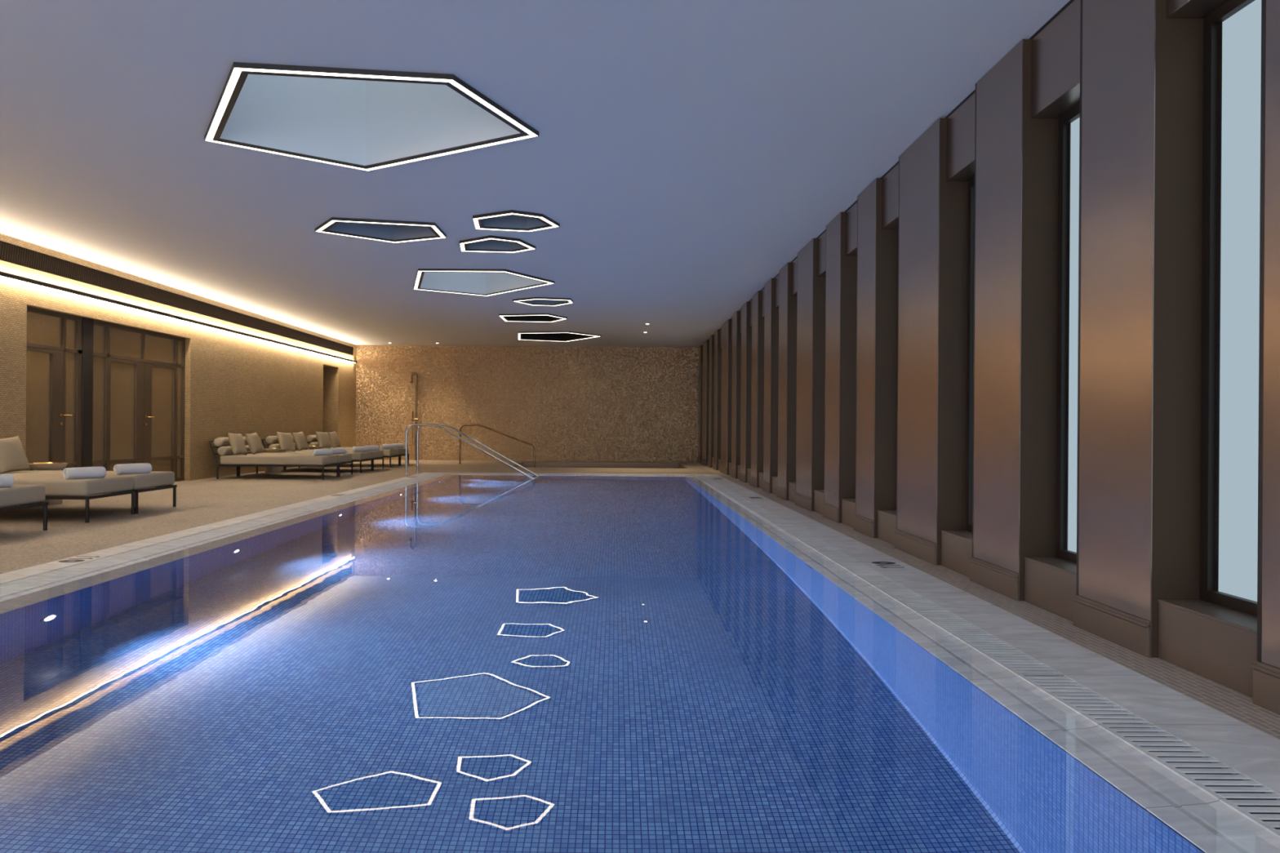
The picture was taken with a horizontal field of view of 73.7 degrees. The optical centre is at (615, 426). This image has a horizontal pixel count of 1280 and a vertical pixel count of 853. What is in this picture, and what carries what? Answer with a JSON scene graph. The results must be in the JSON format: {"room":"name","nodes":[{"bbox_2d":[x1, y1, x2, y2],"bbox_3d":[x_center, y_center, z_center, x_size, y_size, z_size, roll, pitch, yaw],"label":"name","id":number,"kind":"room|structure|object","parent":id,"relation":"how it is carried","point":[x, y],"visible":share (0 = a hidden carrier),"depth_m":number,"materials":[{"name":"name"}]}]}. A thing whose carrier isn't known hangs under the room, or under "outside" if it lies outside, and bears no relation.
{"room":"indoor swimming pool","nodes":[
{"label":"indoor swimming pool","id":0,"kind":"room"},
{"bbox_2d":[0,233,355,480],"bbox_3d":[-7.585,-0.695,10.235,0.300,3.283,28.470,0,0,0],"label":"wall","id":1,"kind":"structure","parent":0,"point":[239,384],"depth_m":15.75,"materials":[{"name":"beige paint"}]},
{"bbox_2d":[26,346,71,471],"bbox_3d":[-7.529,-0.070,11.260,0.119,1.905,0.960,0,0,0],"label":"door","id":2,"kind":"structure","parent":1,"relation":"in","point":[45,415],"depth_m":11.30,"materials":[{"name":"brown glass"}]},
{"bbox_2d":[26,306,185,481],"bbox_3d":[-7.563,-0.298,12.855,0.100,2.490,4.158,0,0,0],"label":"trim","id":3,"kind":"structure","parent":1,"relation":"attached to","point":[87,345],"depth_m":12.28,"materials":[{"name":"brown wood"}]},
{"bbox_2d":[109,357,144,471],"bbox_3d":[-7.563,-0.070,13.180,0.052,1.905,0.932,0,0,0],"label":"door","id":4,"kind":"structure","parent":1,"relation":"in","point":[126,378],"depth_m":13.19,"materials":[{"name":"glass"}]},
{"bbox_2d":[143,362,175,472],"bbox_3d":[-7.529,-0.070,14.135,0.119,1.905,0.962,0,0,0],"label":"door","id":5,"kind":"structure","parent":1,"relation":"in","point":[159,398],"depth_m":14.18,"materials":[{"name":"brown wood"}]},
{"bbox_2d":[0,240,353,355],"bbox_3d":[-7.419,-2.127,10.133,0.015,0.234,28.066,0,0,0],"label":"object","id":6,"kind":"object","parent":1,"relation":"in","point":[9,252],"visible":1,"depth_m":13.38,"materials":[{"name":"black"}]},
{"bbox_2d":[0,271,356,363],"bbox_3d":[-7.373,-1.825,10.160,0.108,0.052,28.120,0,0,0],"label":"wall light","id":7,"kind":"object","parent":1,"relation":"attached to","point":[4,274],"visible":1,"depth_m":13.26,"materials":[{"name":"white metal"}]},
{"bbox_2d":[25,306,338,480],"bbox_3d":[-7.988,-0.323,16.845,1.099,2.535,12.150,0,0,0],"label":"trim","id":8,"kind":"structure","parent":1,"relation":"attached to","point":[331,375],"depth_m":22.91,"materials":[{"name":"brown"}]},
{"bbox_2d":[0,459,715,573],"bbox_3d":[-3.578,0.975,10.235,11.458,0.001,28.470,0,0,0],"label":"floor","id":9,"kind":"structure","parent":0,"point":[24,541],"depth_m":10.56,"materials":[{"name":"beige stone"}]},
{"bbox_2d":[0,484,48,530],"bbox_3d":[-6.306,0.581,7.505,2.083,0.751,0.854,0,0,0],"label":"daybed","id":10,"kind":"object","parent":9,"relation":"on","point":[25,496],"visible":1,"depth_m":7.64,"materials":[{"name":"beige fabric"}]},
{"bbox_2d":[0,473,13,487],"bbox_3d":[-5.469,0.481,7.428,0.133,0.124,0.370,0,0,28],"label":"rolled towel","id":11,"kind":"object","parent":10,"relation":"on","point":[6,480],"visible":1,"depth_m":7.52,"materials":[{"name":"white fabric"}]},
{"bbox_2d":[29,462,67,504],"bbox_3d":[-6.985,0.700,10.500,0.420,0.503,0.420,0,0,0],"label":"side table","id":12,"kind":"object","parent":9,"relation":"on","point":[51,466],"visible":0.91,"depth_m":10.39,"materials":[{"name":"brown wood"}]},
{"bbox_2d":[31,462,63,464],"bbox_3d":[-6.983,0.460,10.500,0.340,0.023,0.340,0,0,0],"label":"brass tray","id":13,"kind":"object","parent":12,"relation":"on","point":[47,463],"depth_m":10.49,"materials":[{"name":"brown metal"}]},
{"bbox_2d":[12,475,135,523],"bbox_3d":[-6.306,0.581,8.945,2.083,0.751,0.854,0,0,0],"label":"daybed","id":14,"kind":"object","parent":9,"relation":"on","point":[57,487],"visible":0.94,"depth_m":8.59,"materials":[{"name":"beige fabric"}]},
{"bbox_2d":[62,466,106,479],"bbox_3d":[-5.470,0.481,8.798,0.133,0.124,0.370,0,0,32],"label":"rolled towel","id":15,"kind":"object","parent":14,"relation":"on","point":[82,473],"visible":1,"depth_m":8.75,"materials":[{"name":"white fabric"}]},
{"bbox_2d":[0,470,177,514],"bbox_3d":[-6.306,0.581,9.825,2.083,0.751,0.854,0,0,0],"label":"daybed","id":16,"kind":"object","parent":9,"relation":"on","point":[158,480],"visible":0.32,"depth_m":9.73,"materials":[{"name":"beige fabric"}]},
{"bbox_2d":[0,435,30,473],"bbox_3d":[-6.902,0.320,9.720,0.216,0.430,0.456,0,0,9],"label":"cushion","id":17,"kind":"object","parent":16,"relation":"on","point":[13,457],"visible":1,"depth_m":9.68,"materials":[{"name":"fabric"}]},
{"bbox_2d":[113,462,151,475],"bbox_3d":[-5.460,0.481,9.658,0.133,0.124,0.370,0,0,32],"label":"rolled towel","id":18,"kind":"object","parent":16,"relation":"on","point":[143,468],"visible":1,"depth_m":9.61,"materials":[{"name":"white fabric"}]},
{"bbox_2d":[208,437,338,479],"bbox_3d":[-6.306,0.581,15.835,2.083,0.751,0.854,0,0,0],"label":"daybed","id":19,"kind":"object","parent":9,"relation":"on","point":[228,458],"visible":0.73,"depth_m":15.41,"materials":[{"name":"beige fabric"}]},
{"bbox_2d":[227,432,247,454],"bbox_3d":[-6.902,0.320,15.600,0.218,0.430,0.442,0,0,10],"label":"cushion","id":20,"kind":"object","parent":19,"relation":"on","point":[237,442],"visible":1,"depth_m":15.48,"materials":[{"name":"fabric"}]},
{"bbox_2d":[245,432,263,454],"bbox_3d":[-6.902,0.320,16.330,0.216,0.430,0.456,0,0,3],"label":"cushion","id":21,"kind":"object","parent":19,"relation":"on","point":[253,440],"visible":0.99,"depth_m":16.20,"materials":[{"name":"fabric"}]},
{"bbox_2d":[311,448,333,455],"bbox_3d":[-5.420,0.481,15.797,0.133,0.124,0.370,0,0,34],"label":"rolled towel","id":22,"kind":"object","parent":19,"relation":"on","point":[318,451],"visible":0.99,"depth_m":15.74,"materials":[{"name":"white fabric"}]},
{"bbox_2d":[263,448,284,473],"bbox_3d":[-6.985,0.700,17.430,0.420,0.503,0.420,0,0,0],"label":"side table","id":23,"kind":"object","parent":9,"relation":"on","point":[268,469],"visible":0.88,"depth_m":17.30,"materials":[{"name":"beige stone"}]},
{"bbox_2d":[238,436,353,476],"bbox_3d":[-6.306,0.581,16.725,2.083,0.751,0.854,0,0,0],"label":"daybed","id":24,"kind":"object","parent":9,"relation":"on","point":[346,458],"visible":0.33,"depth_m":16.56,"materials":[{"name":"beige fabric"}]},
{"bbox_2d":[329,448,346,453],"bbox_3d":[-5.419,0.481,16.658,0.133,0.124,0.370,0,0,28],"label":"rolled towel","id":25,"kind":"object","parent":24,"relation":"on","point":[335,451],"visible":0.68,"depth_m":16.63,"materials":[{"name":"white fabric"}]},
{"bbox_2d":[306,445,322,467],"bbox_3d":[-6.985,0.700,19.730,0.420,0.503,0.420,0,0,0],"label":"side table","id":26,"kind":"object","parent":9,"relation":"on","point":[310,447],"visible":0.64,"depth_m":19.58,"materials":[{"name":"beige stone"}]},
{"bbox_2d":[261,435,373,472],"bbox_3d":[-6.306,0.581,18.120,2.083,0.751,0.854,0,0,0],"label":"daybed","id":27,"kind":"object","parent":9,"relation":"on","point":[273,441],"visible":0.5,"depth_m":17.75,"materials":[{"name":"beige fabric"}]},
{"bbox_2d":[276,431,295,451],"bbox_3d":[-6.902,0.320,17.900,0.218,0.430,0.442,0,0,22],"label":"cushion","id":28,"kind":"object","parent":27,"relation":"on","point":[286,442],"visible":0.95,"depth_m":17.81,"materials":[{"name":"fabric"}]},
{"bbox_2d":[292,431,308,450],"bbox_3d":[-6.902,0.320,18.720,0.216,0.430,0.456,0,0,8],"label":"cushion","id":29,"kind":"object","parent":27,"relation":"on","point":[300,439],"visible":1,"depth_m":18.60,"materials":[{"name":"fabric"}]},
{"bbox_2d":[351,446,368,452],"bbox_3d":[-5.420,0.481,18.098,0.133,0.124,0.370,0,0,32],"label":"rolled towel","id":30,"kind":"object","parent":27,"relation":"on","point":[354,449],"visible":1,"depth_m":18.03,"materials":[{"name":"white fabric"}]},
{"bbox_2d":[284,435,384,471],"bbox_3d":[-6.306,0.581,19.020,2.083,0.751,0.854,0,0,0],"label":"daybed","id":31,"kind":"object","parent":9,"relation":"on","point":[376,455],"visible":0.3,"depth_m":18.91,"materials":[{"name":"beige fabric"}]},
{"bbox_2d":[364,445,379,450],"bbox_3d":[-5.419,0.481,18.958,0.133,0.124,0.370,0,0,29],"label":"rolled towel","id":32,"kind":"object","parent":31,"relation":"on","point":[370,447],"visible":0.73,"depth_m":18.94,"materials":[{"name":"white fabric"}]},
{"bbox_2d":[305,435,399,467],"bbox_3d":[-6.306,0.581,20.450,2.083,0.751,0.854,0,0,0],"label":"daybed","id":33,"kind":"object","parent":9,"relation":"on","point":[387,453],"visible":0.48,"depth_m":20.07,"materials":[{"name":"beige fabric"}]},
{"bbox_2d":[315,431,331,448],"bbox_3d":[-6.902,0.320,20.190,0.218,0.430,0.442,0,0,21],"label":"cushion","id":34,"kind":"object","parent":33,"relation":"on","point":[323,440],"visible":0.94,"depth_m":20.09,"materials":[{"name":"fabric"}]},
{"bbox_2d":[328,431,341,448],"bbox_3d":[-6.902,0.320,20.970,0.216,0.430,0.456,0,0,6],"label":"cushion","id":35,"kind":"object","parent":33,"relation":"on","point":[333,437],"visible":0.95,"depth_m":20.83,"materials":[{"name":"fabric"}]},
{"bbox_2d":[380,444,395,448],"bbox_3d":[-5.420,0.481,20.358,0.133,0.124,0.370,0,0,33],"label":"rolled towel","id":36,"kind":"object","parent":33,"relation":"on","point":[382,446],"visible":0.98,"depth_m":20.29,"materials":[{"name":"white fabric"}]},
{"bbox_2d":[329,441,408,466],"bbox_3d":[-6.306,0.581,21.380,2.083,0.751,0.854,0,0,0],"label":"daybed","id":37,"kind":"object","parent":9,"relation":"on","point":[402,451],"visible":0.15,"depth_m":21.21,"materials":[{"name":"beige fabric"}]},
{"bbox_2d":[391,443,404,448],"bbox_3d":[-5.419,0.481,21.218,0.133,0.124,0.370,0,0,25],"label":"rolled towel","id":38,"kind":"object","parent":37,"relation":"on","point":[397,445],"visible":0.61,"depth_m":21.21,"materials":[{"name":"white fabric"}]},
{"bbox_2d":[410,372,418,460],"bbox_3d":[-5.729,-0.290,24.348,0.224,2.500,0.165,0,0,-30],"label":"shower","id":39,"kind":"object","parent":9,"relation":"on","point":[415,420],"visible":0.92,"depth_m":24.32,"materials":[{"name":"brown metal"}]},
{"bbox_2d":[459,424,535,467],"bbox_3d":[-3.040,0.663,21.924,2.155,1.432,0.114,0,0,16],"label":"handrail","id":40,"kind":"object","parent":9,"relation":"on","point":[463,425],"visible":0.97,"depth_m":21.95,"materials":[{"name":"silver metal"}]},
{"bbox_2d":[513,462,687,468],"bbox_3d":[-0.405,1.422,22.100,4.310,0.850,3.000,0,0,0],"label":"basin","id":41,"kind":"object","parent":9,"relation":"in","point":[531,464],"visible":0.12,"depth_m":23.60,"materials":[{"name":"beige stone"}]},
{"bbox_2d":[522,465,680,468],"bbox_3d":[-0.403,1.097,22.100,4.310,0.001,3.000,0,0,0],"label":"water","id":42,"kind":"object","parent":41,"relation":"in","point":[528,466],"visible":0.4,"depth_m":23.12,"materials":[{"name":"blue liquid"}]},
{"bbox_2d":[0,472,1279,849],"bbox_3d":[-0.948,1.028,8.580,6.198,0.070,18.960,0,0,0],"label":"pool coping","id":43,"kind":"object","parent":9,"relation":"on","point":[1248,749],"visible":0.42,"depth_m":3.83,"materials":[{"name":"stone"}]},
{"bbox_2d":[58,555,99,562],"bbox_3d":[-3.927,0.972,6.245,0.176,0.001,0.288,0,0,0],"label":"depth marking","id":44,"kind":"object","parent":43,"relation":"on","point":[62,561],"visible":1,"depth_m":6.19,"materials":[{"name":"grey"}]},
{"bbox_2d":[0,473,444,596],"bbox_3d":[-3.657,0.989,8.600,0.276,0.031,18.400,0,0,0],"label":"grate","id":45,"kind":"object","parent":43,"relation":"attached to","point":[25,584],"visible":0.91,"depth_m":6.89,"materials":[{"name":"stone"}]},
{"bbox_2d":[444,473,693,475],"bbox_3d":[-0.937,1.008,17.694,5.160,0.031,0.208,0,0,0],"label":"grate","id":46,"kind":"object","parent":43,"relation":"attached to","point":[445,473],"visible":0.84,"depth_m":17.73,"materials":[{"name":"stone"}]},
{"bbox_2d":[871,561,900,568],"bbox_3d":[1.993,1.013,6.255,0.176,0.001,0.288,0,0,0],"label":"depth marking","id":47,"kind":"object","parent":43,"relation":"on","point":[875,562],"visible":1,"depth_m":6.30,"materials":[{"name":"grey"}]},
{"bbox_2d":[694,475,1279,832],"bbox_3d":[1.747,1.027,8.600,0.184,0.031,18.400,0,0,0],"label":"grate","id":48,"kind":"object","parent":43,"relation":"attached to","point":[1259,800],"visible":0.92,"depth_m":3.15,"materials":[{"name":"stone"}]},
{"bbox_2d":[355,345,698,462],"bbox_3d":[-2.416,-0.608,24.570,10.640,3.383,0.200,0,0,0],"label":"wall","id":49,"kind":"structure","parent":0,"point":[570,403],"depth_m":24.47,"materials":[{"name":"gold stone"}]},
{"bbox_2d":[0,0,1070,347],"bbox_3d":[-2.404,-2.300,10.235,10.640,0.001,28.870,0,0,0],"label":"ceiling","id":50,"kind":"structure","parent":0,"point":[684,153],"depth_m":6.99,"materials":[{"name":"white paint"}]},
{"bbox_2d":[204,62,538,171],"bbox_3d":[-2.055,-3.130,6.334,2.537,1.734,1.993,0,0,31],"label":"skylight","id":51,"kind":"object","parent":50,"relation":"attached to","point":[367,120],"visible":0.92,"depth_m":7.06,"materials":[{"name":"grey"}]},
{"bbox_2d":[315,217,446,243],"bbox_3d":[-2.758,-3.135,9.972,1.477,1.734,1.162,0,0,0],"label":"skylight","id":52,"kind":"object","parent":50,"relation":"attached to","point":[384,230],"visible":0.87,"depth_m":10.19,"materials":[{"name":"grey"}]},
{"bbox_2d":[413,268,555,296],"bbox_3d":[-2.332,-3.132,13.407,2.098,1.734,2.427,0,0,-43],"label":"skylight","id":53,"kind":"object","parent":50,"relation":"attached to","point":[477,282],"visible":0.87,"depth_m":14.27,"materials":[{"name":"grey"}]},
{"bbox_2d":[459,235,536,253],"bbox_3d":[-1.494,-3.127,10.663,0.985,1.734,0.863,0,0,0],"label":"skylight","id":54,"kind":"object","parent":50,"relation":"attached to","point":[490,243],"visible":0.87,"depth_m":10.95,"materials":[{"name":"grey"}]},
{"bbox_2d":[472,209,559,231],"bbox_3d":[-1.107,-3.124,9.456,0.975,1.734,0.877,0,0,0],"label":"skylight","id":55,"kind":"object","parent":50,"relation":"attached to","point":[510,220],"visible":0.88,"depth_m":9.71,"materials":[{"name":"grey glass"}]},
{"bbox_2d":[498,313,567,322],"bbox_3d":[-1.686,-3.128,17.883,1.380,1.734,1.204,0,0,0],"label":"skylight","id":56,"kind":"object","parent":50,"relation":"attached to","point":[540,317],"visible":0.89,"depth_m":18.32,"materials":[{"name":"grey glass"}]},
{"bbox_2d":[512,297,573,306],"bbox_3d":[-1.304,-3.125,15.536,1.088,1.734,0.879,0,0,0],"label":"skylight","id":57,"kind":"object","parent":50,"relation":"attached to","point":[544,301],"visible":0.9,"depth_m":15.65,"materials":[{"name":"grey"}]},
{"bbox_2d":[518,331,600,342],"bbox_3d":[-1.439,-3.126,21.613,2.188,1.734,2.226,0,0,0],"label":"skylight","id":58,"kind":"object","parent":50,"relation":"attached to","point":[565,336],"visible":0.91,"depth_m":22.31,"materials":[{"name":"grey"}]},
{"bbox_2d":[702,0,1073,345],"bbox_3d":[2.667,-2.260,10.235,0.498,0.008,28.470,0,0,0],"label":"trim","id":59,"kind":"structure","parent":50,"relation":"attached to","point":[1070,1],"depth_m":5.86,"materials":[{"name":"black"}]},
{"bbox_2d":[697,345,702,462],"bbox_3d":[2.552,-0.620,23.975,0.419,3.275,0.450,0,0,0],"label":"wall pier","id":60,"kind":"object","parent":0,"point":[700,362],"visible":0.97,"depth_m":23.75,"materials":[{"name":"brown metal"}]},
{"bbox_2d":[701,339,709,465],"bbox_3d":[2.552,-0.620,22.640,0.419,3.275,0.980,0,0,0],"label":"wall pier","id":61,"kind":"object","parent":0,"point":[705,344],"visible":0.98,"depth_m":22.31,"materials":[{"name":"brown metal"}]},
{"bbox_2d":[707,334,714,467],"bbox_3d":[2.552,-0.620,21.275,0.419,3.275,0.510,0,0,0],"label":"wall pier","id":62,"kind":"object","parent":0,"point":[711,382],"visible":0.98,"depth_m":21.02,"materials":[{"name":"brown metal"}]},
{"bbox_2d":[712,328,721,470],"bbox_3d":[2.552,-0.620,20.100,0.419,3.275,0.600,0,0,0],"label":"wall pier","id":63,"kind":"object","parent":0,"point":[717,353],"visible":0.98,"depth_m":19.80,"materials":[{"name":"brown metal"}]},
{"bbox_2d":[720,319,732,475],"bbox_3d":[2.552,-0.620,18.470,0.419,3.275,1.100,0,0,0],"label":"wall pier","id":64,"kind":"object","parent":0,"point":[726,344],"visible":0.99,"depth_m":18.12,"materials":[{"name":"brown metal"}]},
{"bbox_2d":[730,311,741,478],"bbox_3d":[2.552,-0.620,16.985,0.419,3.275,0.630,0,0,0],"label":"wall pier","id":65,"kind":"object","parent":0,"point":[736,337],"visible":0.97,"depth_m":16.67,"materials":[{"name":"brown metal"}]},
{"bbox_2d":[739,301,751,482],"bbox_3d":[2.552,-0.620,15.735,0.419,3.275,0.630,0,0,0],"label":"wall pier","id":66,"kind":"object","parent":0,"point":[746,331],"visible":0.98,"depth_m":15.42,"materials":[{"name":"brown metal"}]},
{"bbox_2d":[749,290,764,487],"bbox_3d":[2.552,-0.620,14.490,0.419,3.275,0.620,0,0,0],"label":"wall pier","id":67,"kind":"object","parent":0,"point":[757,323],"visible":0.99,"depth_m":14.18,"materials":[{"name":"brown metal"}]},
{"bbox_2d":[761,278,778,493],"bbox_3d":[2.552,-0.620,13.270,0.419,3.275,0.580,0,0,0],"label":"wall pier","id":68,"kind":"object","parent":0,"point":[771,313],"visible":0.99,"depth_m":12.98,"materials":[{"name":"brown metal"}]},
{"bbox_2d":[776,262,796,500],"bbox_3d":[2.552,-0.620,12.050,0.419,3.275,0.620,0,0,0],"label":"wall pier","id":69,"kind":"object","parent":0,"point":[787,375],"visible":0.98,"depth_m":11.74,"materials":[{"name":"brown metal"}]},
{"bbox_2d":[794,238,825,511],"bbox_3d":[2.552,-0.620,10.675,0.419,3.275,0.890,0,0,0],"label":"wall pier","id":70,"kind":"object","parent":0,"point":[811,288],"visible":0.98,"depth_m":10.34,"materials":[{"name":"brown metal"}]},
{"bbox_2d":[822,212,857,523],"bbox_3d":[2.552,-0.620,9.295,0.419,3.275,0.630,0,0,0],"label":"wall pier","id":71,"kind":"object","parent":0,"point":[841,269],"visible":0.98,"depth_m":8.98,"materials":[{"name":"brown metal"}]},
{"bbox_2d":[853,177,898,537],"bbox_3d":[2.552,-0.620,8.060,0.419,3.275,0.600,0,0,0],"label":"wall pier","id":72,"kind":"object","parent":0,"point":[877,308],"visible":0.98,"depth_m":7.76,"materials":[{"name":"brown metal"}]},
{"bbox_2d":[893,118,968,565],"bbox_3d":[2.552,-0.620,6.693,0.419,3.275,0.894,0,0,0],"label":"wall pier","id":73,"kind":"object","parent":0,"point":[933,233],"visible":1,"depth_m":6.38,"materials":[{"name":"brown metal"}]},
{"bbox_2d":[691,462,1279,740],"bbox_3d":[2.522,1.018,10.235,0.742,0.001,28.470,0,0,0],"label":"floor strip","id":74,"kind":"object","parent":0,"point":[1235,704],"visible":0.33,"depth_m":4.02,"materials":[{"name":"stone"}]},
{"bbox_2d":[968,39,1058,600],"bbox_3d":[2.552,-0.620,5.300,0.419,3.275,0.653,0,0,0],"label":"wall pier","id":75,"kind":"object","parent":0,"point":[1015,224],"visible":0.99,"depth_m":5.06,"materials":[{"name":"brown metal"}]},
{"bbox_2d":[1072,0,1203,657],"bbox_3d":[2.552,-0.620,4.051,0.419,3.275,0.605,0,0,0],"label":"wall pier","id":76,"kind":"object","parent":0,"point":[1141,121],"visible":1,"depth_m":3.85,"materials":[{"name":"brown metal"}]},
{"bbox_2d":[1251,0,1279,715],"bbox_3d":[2.552,-0.620,2.819,0.419,3.275,0.618,0,0,0],"label":"wall pier","id":77,"kind":"object","parent":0,"point":[1266,673],"visible":1,"depth_m":3.08,"materials":[{"name":"brown metal"}]},
{"label":"floor","id":78,"kind":"structure","parent":0,"visible":0},
{"bbox_2d":[404,423,533,478],"bbox_3d":[-2.741,1.040,16.751,3.004,2.162,0.163,0,0,12],"label":"handrail","id":79,"kind":"object","parent":78,"relation":"on","point":[414,424],"visible":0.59,"depth_m":16.90,"materials":[{"name":"silver metal"}]},
{"bbox_2d":[415,423,538,475],"bbox_3d":[-2.737,1.035,17.530,2.874,2.172,0.114,0,0,10],"label":"handrail","id":80,"kind":"object","parent":78,"relation":"on","point":[439,424],"visible":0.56,"depth_m":17.61,"materials":[{"name":"silver metal"}]},
{"bbox_2d":[0,474,1279,852],"bbox_3d":[-0.937,1.007,8.590,5.160,0.001,17.980,0,0,0],"label":"pool water","id":81,"kind":"object","parent":78,"relation":"in","point":[448,663],"visible":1,"depth_m":3.09,"materials":[{"name":"blue liquid"}]},
{"bbox_3d":[2.804,-0.612,10.235,0.200,3.303,28.470,0,0,0],"label":"wall","id":82,"kind":"structure","parent":0,"visible":0},
{"bbox_2d":[706,339,709,466],"bbox_3d":[2.548,-0.620,21.840,0.313,3.275,0.620,0,0,0],"label":"window","id":83,"kind":"structure","parent":82,"relation":"in","point":[708,340],"depth_m":22.05,"materials":[{"name":"glass"}]},
{"bbox_2d":[711,334,714,467],"bbox_3d":[2.548,-0.620,20.710,0.313,3.275,0.620,0,0,0],"label":"window","id":84,"kind":"structure","parent":82,"relation":"in","point":[713,335],"depth_m":20.96,"materials":[{"name":"brown metal"}]},
{"bbox_2d":[718,328,721,471],"bbox_3d":[2.548,-0.620,19.410,0.313,3.275,0.780,0,0,0],"label":"window","id":85,"kind":"structure","parent":82,"relation":"in","point":[720,348],"depth_m":19.51,"materials":[{"name":"brown metal"}]},
{"bbox_2d":[728,318,732,475],"bbox_3d":[2.548,-0.620,17.610,0.313,3.275,0.620,0,0,0],"label":"window","id":86,"kind":"structure","parent":82,"relation":"in","point":[730,464],"depth_m":17.74,"materials":[{"name":"brown metal"}]},
{"bbox_2d":[737,309,741,479],"bbox_3d":[2.548,-0.620,16.360,0.313,3.275,0.620,0,0,0],"label":"window","id":87,"kind":"structure","parent":82,"relation":"in","point":[738,466],"depth_m":16.52,"materials":[{"name":"brown metal"}]},
{"bbox_2d":[746,299,751,484],"bbox_3d":[2.548,-0.620,15.110,0.313,3.275,0.620,0,0,0],"label":"window","id":88,"kind":"structure","parent":82,"relation":"in","point":[748,470],"depth_m":15.27,"materials":[{"name":"brown metal"}]},
{"bbox_2d":[758,287,764,488],"bbox_3d":[2.548,-0.620,13.870,0.313,3.275,0.620,0,0,0],"label":"window","id":89,"kind":"structure","parent":82,"relation":"in","point":[762,291],"depth_m":14.01,"materials":[{"name":"brown metal"}]},
{"bbox_2d":[772,275,778,494],"bbox_3d":[2.548,-0.620,12.670,0.313,3.275,0.620,0,0,0],"label":"window","id":90,"kind":"structure","parent":82,"relation":"in","point":[775,479],"depth_m":12.79,"materials":[{"name":"brown metal"}]},
{"bbox_2d":[788,257,797,502],"bbox_3d":[2.548,-0.620,11.430,0.313,3.275,0.620,0,0,0],"label":"window","id":91,"kind":"structure","parent":82,"relation":"in","point":[792,485],"depth_m":11.54,"materials":[{"name":"brown metal"}]},
{"bbox_2d":[813,231,826,515],"bbox_3d":[2.548,-0.620,9.920,0.313,3.275,0.620,0,0,0],"label":"window","id":92,"kind":"structure","parent":82,"relation":"in","point":[819,495],"depth_m":10.02,"materials":[{"name":"brown metal"}]},
{"bbox_2d":[841,201,857,528],"bbox_3d":[2.548,-0.620,8.670,0.313,3.275,0.620,0,0,0],"label":"window","id":93,"kind":"structure","parent":82,"relation":"in","point":[848,505],"depth_m":8.75,"materials":[{"name":"brown metal"}]},
{"bbox_2d":[877,163,898,545],"bbox_3d":[2.548,-0.620,7.450,0.313,3.275,0.620,0,0,0],"label":"window","id":94,"kind":"structure","parent":82,"relation":"in","point":[886,519],"depth_m":7.52,"materials":[{"name":"brown metal"}]},
{"bbox_2d":[940,91,975,577],"bbox_3d":[2.548,-0.620,5.936,0.313,3.275,0.620,0,0,0],"label":"window","id":95,"kind":"structure","parent":82,"relation":"in","point":[956,545],"depth_m":6.16,"materials":[{"name":"brown metal"}]},
{"bbox_2d":[1024,0,1080,621],"bbox_3d":[2.548,-0.620,4.663,0.313,3.275,0.620,0,0,0],"label":"window","id":96,"kind":"structure","parent":82,"relation":"in","point":[1050,582],"depth_m":4.86,"materials":[{"name":"brown metal"}]},
{"bbox_2d":[1157,0,1261,697],"bbox_3d":[2.548,-0.620,3.438,0.313,3.275,0.620,0,0,0],"label":"window","id":97,"kind":"structure","parent":82,"relation":"in","point":[1213,637],"depth_m":3.60,"materials":[{"name":"brown metal"}]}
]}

